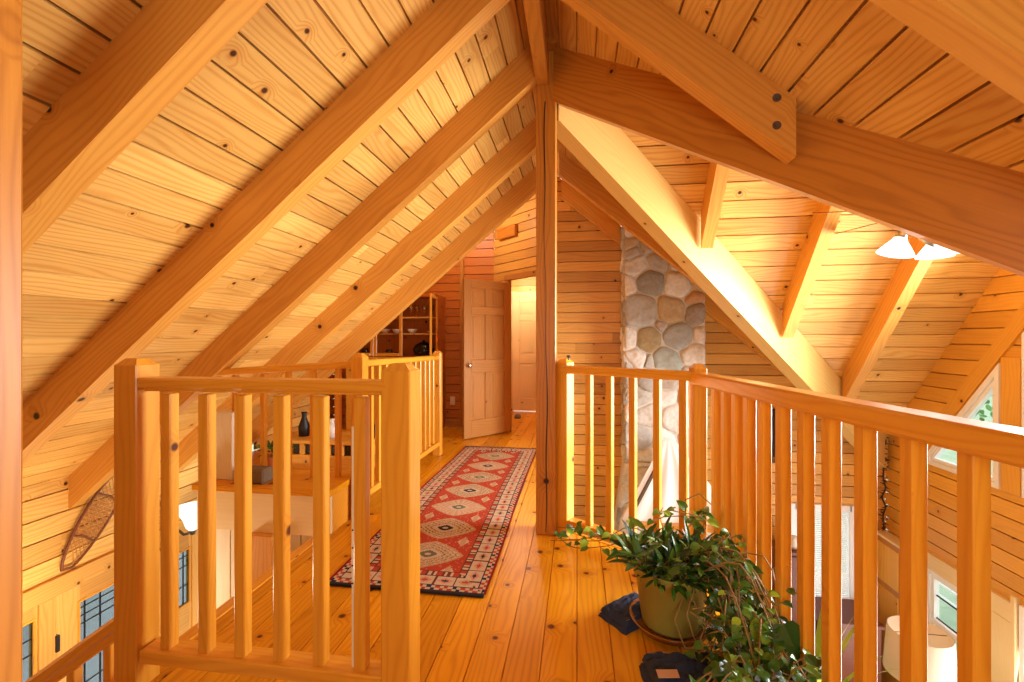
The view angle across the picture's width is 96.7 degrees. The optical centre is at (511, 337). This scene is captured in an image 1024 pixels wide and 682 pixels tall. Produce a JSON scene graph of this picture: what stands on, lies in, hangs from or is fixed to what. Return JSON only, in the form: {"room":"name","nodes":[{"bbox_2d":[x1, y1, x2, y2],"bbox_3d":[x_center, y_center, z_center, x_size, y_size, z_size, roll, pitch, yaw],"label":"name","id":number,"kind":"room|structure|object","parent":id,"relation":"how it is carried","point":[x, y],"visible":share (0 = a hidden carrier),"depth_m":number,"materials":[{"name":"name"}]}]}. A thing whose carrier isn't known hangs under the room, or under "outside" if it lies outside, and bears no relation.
{"room":"loft landing","nodes":[
{"label":"loft landing","id":0,"kind":"room"},
{"bbox_2d":[0,0,21,681],"bbox_3d":[-0.839,1.306,0.660,0.132,5.129,0.130,0,0,8],"label":"support post","id":1,"kind":"object","parent":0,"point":[10,10],"visible":1,"depth_m":0.70,"materials":[{"name":"brown wood"}]},
{"bbox_2d":[22,551,185,681],"bbox_3d":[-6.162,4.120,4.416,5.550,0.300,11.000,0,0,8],"label":"window panes","id":2,"kind":"object","parent":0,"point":[92,665],"depth_m":6.37,"materials":[{"name":"glass"}]},
{"bbox_2d":[22,457,197,591],"bbox_3d":[-3.486,2.440,2.033,0.036,2.860,6.440,0,0,8],"label":"wall","id":3,"kind":"structure","parent":0,"point":[48,524],"depth_m":3.29,"materials":[{"name":"brown wood"}]},
{"bbox_2d":[60,476,113,571],"bbox_3d":[-3.220,1.389,3.520,0.020,0.619,0.488,0,0,8],"label":"snowshoe","id":4,"kind":"object","parent":3,"relation":"attached to","point":[91,501],"visible":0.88,"depth_m":3.48,"materials":[{"name":"brown wood"}]},
{"bbox_2d":[22,519,197,671],"bbox_3d":[-3.233,2.795,3.619,0.055,2.150,1.850,0,0,8],"label":"door frame","id":5,"kind":"structure","parent":3,"relation":"attached to","point":[43,595],"depth_m":3.25,"materials":[{"name":"brown wood"}]},
{"bbox_2d":[22,606,37,677],"bbox_3d":[-3.329,2.860,2.981,0.046,2.020,0.360,0,0,8],"label":"door","id":6,"kind":"structure","parent":5,"relation":"attached to","point":[30,617],"depth_m":3.13,"materials":[{"name":"brown wood"}]},
{"bbox_2d":[55,568,113,681],"bbox_3d":[-3.216,2.860,3.707,0.065,2.020,0.920,0,0,8],"label":"door","id":7,"kind":"structure","parent":5,"relation":"attached to","point":[68,605],"depth_m":3.40,"materials":[{"name":"brown wood"}]},
{"bbox_2d":[179,531,190,636],"bbox_3d":[-3.140,2.860,4.302,0.046,2.020,0.230,0,0,8],"label":"window","id":8,"kind":"structure","parent":5,"relation":"attached to","point":[184,541],"depth_m":4.36,"materials":[{"name":"brown wood"}]},
{"bbox_2d":[179,501,196,535],"bbox_3d":[-2.963,1.703,4.221,0.327,0.277,0.327,0,0,-44],"label":"wall sconce","id":9,"kind":"object","parent":3,"relation":"attached to","point":[187,511],"visible":0.64,"depth_m":4.19,"materials":[{"name":"white glass"}]},
{"bbox_2d":[216,530,312,608],"bbox_3d":[-1.685,2.572,3.087,0.890,2.595,0.036,0,0,8],"label":"wall","id":10,"kind":"structure","parent":0,"point":[224,538],"depth_m":3.11,"materials":[{"name":"beige paint"}]},
{"bbox_2d":[22,0,535,488],"bbox_3d":[-1.749,-0.459,1.785,3.519,2.968,6.440,0,0,8],"label":"ceiling","id":11,"kind":"structure","parent":0,"point":[292,59],"depth_m":2.11,"materials":[{"name":"brown wood"}]},
{"bbox_2d":[22,0,268,254],"bbox_3d":[-1.792,-0.310,1.525,3.460,3.153,0.092,0,0,8],"label":"rafter","id":12,"kind":"object","parent":11,"relation":"attached to","point":[167,43],"visible":1,"depth_m":1.41,"materials":[{"name":"brown wood"}]},
{"bbox_2d":[22,0,509,465],"bbox_3d":[-1.676,-0.310,2.341,3.460,3.153,0.092,0,0,8],"label":"rafter","id":13,"kind":"object","parent":11,"relation":"attached to","point":[446,26],"visible":1,"depth_m":2.25,"materials":[{"name":"brown wood"}]},
{"bbox_2d":[68,45,535,508],"bbox_3d":[-1.558,-0.310,3.162,3.460,3.153,0.092,0,0,8],"label":"rafter","id":14,"kind":"object","parent":11,"relation":"attached to","point":[517,80],"visible":0.79,"depth_m":3.06,"materials":[{"name":"brown wood"}]},
{"bbox_2d":[179,118,535,471],"bbox_3d":[-1.435,-0.310,4.029,3.460,3.153,0.092,0,0,8],"label":"rafter","id":15,"kind":"object","parent":11,"relation":"attached to","point":[518,150],"visible":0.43,"depth_m":3.93,"materials":[{"name":"brown wood"}]},
{"bbox_2d":[252,167,535,444],"bbox_3d":[-1.309,-0.310,4.910,3.460,3.153,0.092,0,0,8],"label":"rafter","id":16,"kind":"object","parent":11,"relation":"attached to","point":[519,194],"visible":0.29,"depth_m":4.82,"materials":[{"name":"brown wood"}]},
{"bbox_2d":[254,165,560,449],"bbox_3d":[-1.110,-0.358,5.790,3.436,3.256,1.750,0,0,8],"label":"ceiling","id":17,"kind":"structure","parent":0,"point":[304,406],"depth_m":5.98,"materials":[{"name":"brown wood"}]},
{"bbox_2d":[334,231,493,419],"bbox_3d":[-1.459,-0.355,6.651,2.430,3.250,0.036,0,0,8],"label":"wall","id":18,"kind":"structure","parent":0,"point":[478,263],"depth_m":6.54,"materials":[{"name":"red wood"}]},
{"bbox_2d":[333,416,459,426],"bbox_3d":[-1.463,1.220,6.621,2.430,0.100,0.025,0,0,8],"label":"baseboard","id":19,"kind":"structure","parent":18,"relation":"attached to","point":[448,422],"depth_m":6.53,"materials":[{"name":"brown wood"}]},
{"bbox_2d":[450,396,454,404],"bbox_3d":[-0.854,0.900,6.536,0.070,0.120,0.015,0,0,8],"label":"wall outlet","id":20,"kind":"object","parent":18,"relation":"attached to","point":[452,398],"visible":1,"depth_m":6.53,"materials":[{"name":"beige plastic"}]},
{"bbox_2d":[460,258,463,426],"bbox_3d":[-0.717,0.020,6.507,0.060,2.500,0.040,0,0,8],"label":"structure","id":21,"kind":"structure","parent":18,"relation":"attached to","point":[462,260],"depth_m":6.49,"materials":[{"name":"brown wood"}]},
{"bbox_2d":[150,411,725,681],"bbox_3d":[-0.967,1.277,3.265,4.070,0.014,10.153,0,0,0],"label":"floor","id":22,"kind":"structure","parent":0,"point":[537,619],"depth_m":2.08,"materials":[{"name":"brown wood"}]},
{"bbox_2d":[179,537,312,639],"bbox_3d":[-1.001,1.367,1.022,1.070,0.206,3.740,0,0,8],"label":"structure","id":23,"kind":"structure","parent":22,"relation":"attached to","point":[224,608],"depth_m":2.32,"materials":[{"name":"brown wood"}]},
{"bbox_2d":[114,358,419,681],"bbox_3d":[-0.878,0.922,1.604,1.123,1.695,0.108,0,0,8],"label":"stair railing","id":24,"kind":"object","parent":22,"relation":"on","point":[146,420],"visible":1,"depth_m":1.59,"materials":[{"name":"brown wood"}]},
{"bbox_2d":[25,617,113,681],"bbox_3d":[-2.210,1.985,1.851,1.715,2.016,0.062,0,0,8],"label":"stair handrail","id":25,"kind":"object","parent":24,"relation":"attached to","point":[68,665],"visible":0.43,"depth_m":1.75,"materials":[{"name":"brown wood"}]},
{"bbox_2d":[192,469,350,535],"bbox_3d":[-1.633,1.137,3.206,1.000,0.305,0.435,0,0,8],"label":"cabinet","id":26,"kind":"object","parent":22,"relation":"on","point":[301,483],"visible":0.49,"depth_m":3.02,"materials":[{"name":"brown wood"}]},
{"bbox_2d":[216,409,233,479],"bbox_3d":[-2.022,0.752,3.239,0.200,0.464,0.160,0,0,8],"label":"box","id":27,"kind":"object","parent":26,"relation":"on","point":[224,417],"visible":0.46,"depth_m":3.15,"materials":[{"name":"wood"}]},
{"bbox_2d":[252,465,272,483],"bbox_3d":[-1.737,0.934,3.112,0.160,0.099,0.110,0,0,8],"label":"basket","id":28,"kind":"object","parent":26,"relation":"on","point":[260,474],"visible":0.72,"depth_m":3.06,"materials":[{"name":"brown wicker"}]},
{"bbox_2d":[253,440,294,466],"bbox_3d":[-1.754,0.866,3.362,0.286,0.239,0.324,0,0,-43],"label":"potted plant","id":29,"kind":"object","parent":26,"relation":"on","point":[270,445],"visible":0.28,"depth_m":3.34,"materials":[{"name":"green plant"}]},
{"bbox_2d":[216,361,350,476],"bbox_3d":[-1.637,0.575,3.249,1.050,0.830,0.085,0,0,1],"label":"railing","id":30,"kind":"object","parent":26,"relation":"on","point":[338,366],"visible":0.64,"depth_m":3.23,"materials":[{"name":"brown wood"}]},
{"bbox_2d":[271,431,374,470],"bbox_3d":[-1.820,1.127,4.553,1.008,0.285,0.400,0,0,8],"label":"bench","id":31,"kind":"object","parent":22,"relation":"on","point":[301,452],"visible":0.29,"depth_m":4.40,"materials":[{"name":"brown wood"}]},
{"bbox_2d":[298,412,309,436],"bbox_3d":[-2.093,0.865,4.582,0.110,0.240,0.110,0,0,8],"label":"vase","id":32,"kind":"object","parent":31,"relation":"on","point":[304,426],"visible":1,"depth_m":4.55,"materials":[{"name":"black ceramic"}]},
{"bbox_2d":[330,418,334,437],"bbox_3d":[-1.796,0.895,4.540,0.120,0.180,0.120,0,0,8],"label":"vase","id":33,"kind":"object","parent":31,"relation":"on","point":[332,420],"visible":0.6,"depth_m":4.50,"materials":[{"name":"white ceramic"}]},
{"bbox_2d":[345,293,444,429],"bbox_3d":[-1.642,0.340,6.205,1.394,1.860,0.838,0,0,8],"label":"china hutch","id":34,"kind":"object","parent":22,"relation":"on","point":[426,314],"visible":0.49,"depth_m":6.49,"materials":[{"name":"red wood"}]},
{"bbox_2d":[361,348,368,352],"bbox_3d":[-2.087,0.205,6.460,0.120,0.110,0.120,0,0,8],"label":"jar","id":35,"kind":"object","parent":34,"relation":"on","point":[365,350],"visible":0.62,"depth_m":6.42,"materials":[{"name":"black ceramic"}]},
{"bbox_2d":[385,349,392,356],"bbox_3d":[-1.731,0.210,6.409,0.120,0.100,0.120,0,0,8],"label":"jar","id":36,"kind":"object","parent":34,"relation":"on","point":[387,350],"visible":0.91,"depth_m":6.37,"materials":[{"name":"black ceramic"}]},
{"bbox_2d":[377,333,434,334],"bbox_3d":[-1.641,-0.055,6.442,1.270,0.020,0.330,0,0,8],"label":"shelf","id":37,"kind":"object","parent":34,"relation":"attached to","point":[378,333],"depth_m":6.25,"materials":[{"name":"brown wood"}]},
{"bbox_2d":[407,329,417,332],"bbox_3d":[-1.394,-0.095,6.361,0.150,0.060,0.150,0,0,8],"label":"bowl","id":38,"kind":"object","parent":34,"relation":"on","point":[408,330],"visible":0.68,"depth_m":6.31,"materials":[{"name":"white ceramic"}]},
{"bbox_2d":[395,317,434,318],"bbox_3d":[-1.641,-0.280,6.442,1.270,0.020,0.330,0,0,8],"label":"shelf","id":39,"kind":"object","parent":34,"relation":"attached to","point":[396,317],"depth_m":6.30,"materials":[{"name":"brown wood"}]},
{"bbox_2d":[413,340,434,355],"bbox_3d":[-1.233,0.145,6.358,0.300,0.230,0.300,0,0,8],"label":"pot","id":40,"kind":"object","parent":34,"relation":"on","point":[422,348],"visible":0.82,"depth_m":6.25,"materials":[{"name":"black ceramic"}]},
{"bbox_2d":[351,351,441,519],"bbox_3d":[-0.944,0.690,4.078,0.091,1.160,1.838,0,0,9],"label":"railing","id":41,"kind":"object","parent":22,"relation":"on","point":[430,367],"visible":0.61,"depth_m":4.33,"materials":[{"name":"brown wood"}]},
{"bbox_2d":[330,446,535,597],"bbox_3d":[-0.342,1.262,3.758,0.856,0.015,3.000,0,0,8],"label":"runner rug","id":42,"kind":"object","parent":22,"relation":"on","point":[467,508],"visible":0.88,"depth_m":3.11,"materials":[{"name":"fabric"}]},
{"bbox_2d":[514,414,520,418],"bbox_3d":[0.090,1.235,7.210,0.110,0.070,0.110,0,0,8],"label":"slipper","id":43,"kind":"object","parent":22,"relation":"on","point":[517,416],"visible":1,"depth_m":7.17,"materials":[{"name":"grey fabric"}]},
{"bbox_2d":[536,51,556,534],"bbox_3d":[0.227,-0.290,2.992,0.130,3.120,0.132,0,0,8],"label":"support post","id":44,"kind":"object","parent":22,"relation":"on","point":[546,108],"visible":0.95,"depth_m":2.93,"materials":[{"name":"brown wood"}]},
{"bbox_2d":[557,104,887,470],"bbox_3d":[2.139,-0.219,4.014,4.154,3.283,0.140,0,0,-26],"label":"beam","id":45,"kind":"structure","parent":44,"relation":"attached to","point":[602,148],"depth_m":3.59,"materials":[{"name":"brown wood"}]},
{"bbox_2d":[878,437,889,530],"bbox_3d":[3.980,1.548,4.868,0.107,1.042,0.108,0,0,8],"label":"garland","id":46,"kind":"object","parent":45,"relation":"hanging from","point":[886,459],"visible":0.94,"depth_m":4.86},
{"bbox_2d":[553,46,1023,276],"bbox_3d":[1.392,-0.703,1.860,0.130,2.384,3.092,0,0,-44],"label":"beam","id":47,"kind":"structure","parent":44,"relation":"attached to","point":[972,208],"depth_m":1.83,"materials":[{"name":"brown wood"}]},
{"bbox_2d":[561,0,795,163],"bbox_3d":[0.650,-1.329,2.007,1.080,1.154,0.097,0,0,8],"label":"rafter","id":48,"kind":"object","parent":47,"relation":"attached to","point":[749,101],"visible":1,"depth_m":1.95,"materials":[{"name":"brown wood"}]},
{"bbox_2d":[574,532,620,548],"bbox_3d":[0.689,1.390,2.738,0.642,0.240,5.310,0,0,-7],"label":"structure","id":49,"kind":"structure","parent":22,"relation":"attached to","point":[582,535],"depth_m":2.84,"materials":[{"name":"brown wood"}]},
{"bbox_2d":[598,591,641,634],"bbox_3d":[0.546,1.239,2.086,0.270,0.059,0.178,0,0,-33],"label":"jeans","id":50,"kind":"object","parent":22,"relation":"on","point":[616,613],"visible":0.7,"depth_m":2.03,"materials":[{"name":"blue fabric"}]},
{"bbox_2d":[556,355,691,540],"bbox_3d":[0.644,0.690,2.691,0.892,1.160,0.088,0,0,41],"label":"gallery railing","id":51,"kind":"object","parent":22,"relation":"on","point":[566,369],"visible":0.73,"depth_m":2.73,"materials":[{"name":"brown wood"}]},
{"bbox_2d":[639,651,715,681],"bbox_3d":[0.639,1.220,1.646,0.312,0.098,0.238,0,0,0],"label":"jeans","id":52,"kind":"object","parent":22,"relation":"on","point":[659,666],"visible":0.69,"depth_m":1.66,"materials":[{"name":"blue fabric"}]},
{"bbox_2d":[550,493,805,681],"bbox_3d":[0.712,1.017,2.089,0.650,0.501,1.524,0,0,-13],"label":"potted plant","id":53,"kind":"object","parent":22,"relation":"on","point":[674,575],"visible":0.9,"depth_m":1.85,"materials":[{"name":"green plant"}]},
{"bbox_2d":[631,546,706,638],"bbox_3d":[0.692,1.107,1.982,0.336,0.256,0.336,0,0,8],"label":"pot","id":54,"kind":"object","parent":53,"relation":"attached to","point":[659,611],"depth_m":1.87,"materials":[{"name":"ceramic"}]},
{"bbox_2d":[684,604,821,681],"bbox_3d":[0.794,1.108,1.493,0.496,0.324,0.489,0,0,8],"label":"potted plant","id":55,"kind":"object","parent":22,"relation":"on","point":[739,667],"visible":0.88,"depth_m":1.52,"materials":[{"name":"green plant"}]},
{"bbox_2d":[689,363,1023,681],"bbox_3d":[0.980,0.703,1.113,0.088,1.135,2.635,0,0,0],"label":"gallery railing","id":56,"kind":"object","parent":22,"relation":"on","point":[976,443],"visible":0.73,"depth_m":1.38,"materials":[{"name":"brown wood"}]},
{"bbox_2d":[494,194,535,281],"bbox_3d":[0.133,-0.380,5.969,0.036,3.300,1.259,0,0,-37],"label":"wall","id":57,"kind":"structure","parent":0,"point":[516,254],"depth_m":6.00,"materials":[{"name":"brown wood"}]},
{"bbox_2d":[497,224,516,239],"bbox_3d":[-0.067,-1.430,6.155,0.050,0.150,0.400,0,0,-37],"label":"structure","id":58,"kind":"structure","parent":57,"relation":"attached to","point":[509,231],"depth_m":6.12,"materials":[{"name":"brown wood"}]},
{"bbox_2d":[504,270,535,431],"bbox_3d":[0.190,0.212,5.854,0.050,2.125,0.930,0,0,-37],"label":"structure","id":59,"kind":"structure","parent":57,"relation":"attached to","point":[507,278],"depth_m":5.95,"materials":[{"name":"brown wood"}]},
{"bbox_2d":[462,278,510,438],"bbox_3d":[-0.300,0.258,5.885,0.760,2.000,0.158,0,0,-35],"label":"door","id":60,"kind":"structure","parent":59,"relation":"attached to","point":[486,364],"depth_m":5.87,"materials":[{"name":"brown wood"}]},
{"bbox_2d":[494,265,535,290],"bbox_3d":[0.041,0.052,6.780,2.636,2.436,2.436,0,0,8],"label":"wall","id":61,"kind":"structure","parent":0,"point":[526,284],"depth_m":7.95,"materials":[{"name":"brown wood"}]},
{"bbox_2d":[511,291,535,410],"bbox_3d":[0.420,0.230,7.890,0.940,2.080,0.060,0,0,8],"label":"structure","id":62,"kind":"structure","parent":61,"relation":"attached to","point":[513,293],"depth_m":7.92,"materials":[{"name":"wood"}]},
{"bbox_2d":[513,296,535,410],"bbox_3d":[0.412,0.265,7.835,0.800,1.990,0.090,0,0,8],"label":"door","id":63,"kind":"structure","parent":61,"relation":"in","point":[524,307],"depth_m":7.88,"materials":[{"name":"beige wood"}]},
{"bbox_2d":[557,142,656,178],"bbox_3d":[2.177,-0.437,3.972,3.619,3.052,2.480,0,0,8],"label":"ceiling","id":64,"kind":"structure","parent":0,"point":[560,147],"depth_m":4.53,"materials":[{"name":"brown wood"}]},
{"bbox_2d":[562,180,620,244],"bbox_3d":[0.926,-1.497,5.354,0.680,0.818,0.090,0,0,8],"label":"rafter","id":65,"kind":"object","parent":64,"relation":"attached to","point":[611,228],"visible":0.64,"depth_m":5.31,"materials":[{"name":"brown wood"}]},
{"bbox_2d":[559,151,699,287],"bbox_3d":[1.589,-0.844,4.496,2.235,2.124,0.092,0,0,8],"label":"rafter","id":66,"kind":"object","parent":64,"relation":"attached to","point":[570,172],"visible":0.43,"depth_m":4.55,"materials":[{"name":"brown wood"}]},
{"bbox_2d":[619,439,710,539],"bbox_3d":[1.699,1.567,4.690,1.196,0.993,0.317,0,0,8],"label":"draped cloth","id":67,"kind":"object","parent":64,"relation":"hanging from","point":[670,448],"visible":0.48,"depth_m":4.69,"materials":[{"name":"white fabric"}]},
{"bbox_2d":[637,471,652,506],"bbox_3d":[1.340,1.505,4.566,0.230,0.365,0.040,0,0,-9],"label":"strut","id":68,"kind":"object","parent":67,"relation":"attached to","point":[650,478],"visible":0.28,"depth_m":4.55,"materials":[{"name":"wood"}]},
{"bbox_2d":[705,293,785,376],"bbox_3d":[2.946,0.216,5.065,1.600,1.590,0.090,0,0,8],"label":"rafter","id":69,"kind":"object","parent":64,"relation":"attached to","point":[712,309],"visible":0.07,"depth_m":5.10,"materials":[{"name":"brown wood"}]},
{"bbox_2d":[641,521,710,532],"bbox_3d":[1.646,1.877,4.523,0.700,0.040,0.100,0,0,8],"label":"shelf","id":70,"kind":"object","parent":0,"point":[675,525],"visible":0.18,"depth_m":4.51,"materials":[{"name":"brown wood"}]},
{"bbox_2d":[557,177,885,565],"bbox_3d":[2.285,0.970,5.212,3.610,5.800,0.066,0,0,8],"label":"wall","id":71,"kind":"structure","parent":0,"point":[589,276],"depth_m":5.38,"materials":[{"name":"brown wood"}]},
{"bbox_2d":[791,503,853,599],"bbox_3d":[3.440,2.380,5.057,0.680,1.080,0.075,0,0,8],"label":"window","id":72,"kind":"structure","parent":71,"relation":"in","point":[848,524],"depth_m":5.01,"materials":[{"name":"white glass"}]},
{"bbox_2d":[815,511,848,596],"bbox_3d":[3.437,2.378,5.040,0.530,0.936,0.013,0,0,8],"label":"blind","id":73,"kind":"object","parent":72,"relation":"attached to","point":[845,525],"depth_m":5.01,"materials":[{"name":"white fabric"}]},
{"bbox_2d":[545,0,1023,172],"bbox_3d":[1.778,-0.344,0.398,3.839,3.236,4.690,0,0,8],"label":"ceiling","id":74,"kind":"structure","parent":0,"point":[853,61],"depth_m":1.59,"materials":[{"name":"brown wood"}]},
{"bbox_2d":[523,0,559,84],"bbox_3d":[-0.014,-1.880,0.785,0.350,0.500,4.850,0,0,8],"label":"ridge beam","id":75,"kind":"structure","parent":74,"relation":"attached to","point":[541,43],"depth_m":2.54,"materials":[{"name":"brown wood"}]},
{"bbox_2d":[869,0,1023,103],"bbox_3d":[1.672,-0.363,1.030,3.380,3.086,0.092,0,0,8],"label":"rafter","id":76,"kind":"object","parent":74,"relation":"attached to","point":[987,36],"visible":1,"depth_m":1.09,"materials":[{"name":"brown wood"}]},
{"bbox_2d":[621,129,999,406],"bbox_3d":[2.220,-0.393,4.017,3.520,2.980,2.454,0,0,8],"label":"ceiling","id":77,"kind":"structure","parent":0,"point":[764,226],"depth_m":3.78,"materials":[{"name":"brown wood"}]},
{"bbox_2d":[701,162,729,247],"bbox_3d":[1.489,-1.274,3.246,0.092,1.133,0.688,0,0,8],"label":"rafter","id":78,"kind":"object","parent":77,"relation":"attached to","point":[717,177],"visible":0.43,"depth_m":3.39,"materials":[{"name":"brown wood"}]},
{"bbox_2d":[782,201,842,337],"bbox_3d":[2.362,-0.921,3.414,0.092,1.839,1.268,0,0,8],"label":"rafter","id":79,"kind":"object","parent":77,"relation":"attached to","point":[822,227],"visible":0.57,"depth_m":3.64,"materials":[{"name":"brown wood"}]},
{"bbox_2d":[812,211,959,259],"bbox_3d":[2.478,-1.158,2.737,1.213,1.344,1.274,0,0,8],"label":"ceiling fan","id":80,"kind":"object","parent":77,"relation":"hanging from","point":[899,247],"visible":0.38,"depth_m":2.79,"materials":[{"name":"silver metal"}]},
{"bbox_2d":[842,236,932,398],"bbox_3d":[3.162,-0.598,3.569,0.092,2.485,1.800,0,0,8],"label":"rafter","id":81,"kind":"object","parent":77,"relation":"attached to","point":[906,278],"visible":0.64,"depth_m":3.88,"materials":[{"name":"brown wood"}]},
{"bbox_2d":[815,571,845,594],"bbox_3d":[0.474,3.870,3.316,9.000,0.001,9.700,0,0,8],"label":"floor","id":82,"kind":"structure","parent":0,"point":[815,571],"depth_m":7.32,"materials":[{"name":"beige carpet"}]},
{"bbox_2d":[252,532,272,581],"bbox_3d":[-1.641,2.580,3.007,0.180,2.580,0.090,0,0,8],"label":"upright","id":83,"kind":"object","parent":82,"relation":"on","point":[262,543],"visible":0.29,"depth_m":2.96,"materials":[{"name":"brown wood"}]},
{"bbox_2d":[610,226,708,545],"bbox_3d":[1.674,1.120,5.124,1.505,5.500,0.331,0,0,8],"label":"stone chimney","id":84,"kind":"object","parent":82,"relation":"on","point":[663,310],"visible":0.3,"depth_m":5.00,"materials":[{"name":"beige stone"}]},
{"bbox_2d":[772,540,796,622],"bbox_3d":[2.955,3.060,4.914,0.300,1.620,0.315,0,0,8],"label":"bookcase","id":85,"kind":"object","parent":82,"relation":"on","point":[793,552],"visible":0.06,"depth_m":4.76,"materials":[{"name":"red wood"}]},
{"bbox_2d":[791,535,796,549],"bbox_3d":[3.019,2.185,4.872,0.120,0.130,0.120,0,0,8],"label":"vase","id":86,"kind":"object","parent":85,"relation":"on","point":[793,537],"visible":0.65,"depth_m":4.84,"materials":[{"name":"white ceramic"}]},
{"bbox_2d":[815,597,885,681],"bbox_3d":[3.419,3.362,4.769,0.620,1.015,0.470,0,0,8],"label":"armchair","id":87,"kind":"object","parent":82,"relation":"on","point":[847,605],"visible":0.3,"depth_m":4.57,"materials":[{"name":"red fabric"}]},
{"bbox_2d":[815,610,899,681],"bbox_3d":[2.688,3.062,4.139,1.146,1.616,1.049,0,0,21],"label":"potted plant","id":88,"kind":"object","parent":82,"relation":"on","point":[818,631],"visible":0.12,"depth_m":4.08,"materials":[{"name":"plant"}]},
{"bbox_2d":[877,530,899,681],"bbox_3d":[3.967,2.978,4.737,0.135,1.785,0.420,0,0,8],"label":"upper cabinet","id":89,"kind":"object","parent":82,"relation":"on","point":[888,544],"visible":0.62,"depth_m":4.75,"materials":[{"name":"brown wood"}]},
{"bbox_2d":[883,615,956,681],"bbox_3d":[3.185,3.080,3.555,0.450,1.580,0.450,0,0,8],"label":"floor lamp","id":90,"kind":"object","parent":82,"relation":"on","point":[942,657],"visible":0.68,"depth_m":3.52,"materials":[{"name":"beige fabric"}]},
{"bbox_2d":[886,268,1023,605],"bbox_3d":[3.582,1.005,1.397,0.036,5.730,7.180,0,0,8],"label":"wall","id":91,"kind":"structure","parent":0,"point":[1004,294],"depth_m":3.91,"materials":[{"name":"brown wood"}]},
{"bbox_2d":[928,569,956,641],"bbox_3d":[3.958,2.705,4.016,0.080,1.030,0.670,0,0,8],"label":"window","id":92,"kind":"structure","parent":91,"relation":"in","point":[934,579],"depth_m":4.28,"materials":[{"name":"white wood"}]},
{"bbox_2d":[928,363,1000,488],"bbox_3d":[3.952,0.700,3.976,0.080,1.000,0.750,0,0,8],"label":"window","id":93,"kind":"structure","parent":91,"relation":"in","point":[991,385],"depth_m":3.75,"materials":[{"name":"white wood"}]},
{"bbox_2d":[928,551,1020,681],"bbox_3d":[3.915,2.920,3.966,0.050,1.900,1.040,0,0,8],"label":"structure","id":94,"kind":"structure","parent":91,"relation":"attached to","point":[1004,612],"depth_m":3.57,"materials":[{"name":"beige wood"}]},
{"bbox_2d":[928,302,1023,496],"bbox_3d":[3.863,-0.021,3.529,0.030,2.542,1.960,0,0,8],"label":"window frame","id":95,"kind":"structure","parent":91,"relation":"attached to","point":[1011,367],"depth_m":3.54,"materials":[{"name":"brown wood"}]},
{"bbox_2d":[1019,605,1023,681],"bbox_3d":[3.751,2.945,2.565,0.080,1.850,1.760,0,0,8],"label":"window","id":96,"kind":"structure","parent":91,"relation":"in","point":[1021,608],"depth_m":3.42,"materials":[{"name":"white wood"}]},
{"bbox_2d":[1022,332,1023,497],"bbox_3d":[3.749,0.065,2.555,0.080,2.270,1.740,0,0,8],"label":"window","id":97,"kind":"structure","parent":91,"relation":"in","point":[1023,332],"depth_m":3.41,"materials":[{"name":"white wood"}]},
{"label":"outside","id":98,"kind":"structure","parent":0,"visible":0},
{"bbox_2d":[252,396,992,654],"bbox_3d":[0.000,4.270,0.000,120.000,0.001,120.000,0,0,8],"label":"ground","id":99,"kind":"structure","parent":98,"point":[947,614],"depth_m":8.39,"materials":[{"name":"green plant"}]},
{"bbox_2d":[939,582,956,607],"bbox_3d":[5.334,3.470,4.036,0.100,1.600,5.500,0,0,8],"label":"deck railing","id":100,"kind":"object","parent":99,"relation":"on","point":[940,584],"visible":0.02,"depth_m":5.81,"materials":[{"name":"white wood"}]},
{"bbox_2d":[975,400,992,420],"bbox_3d":[12.660,-0.127,10.811,4.600,8.806,4.740,0,0,-9],"label":"leafy tree","id":101,"kind":"object","parent":99,"relation":"on","point":[988,407],"visible":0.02,"depth_m":11.27,"materials":[{"name":"green plant"}]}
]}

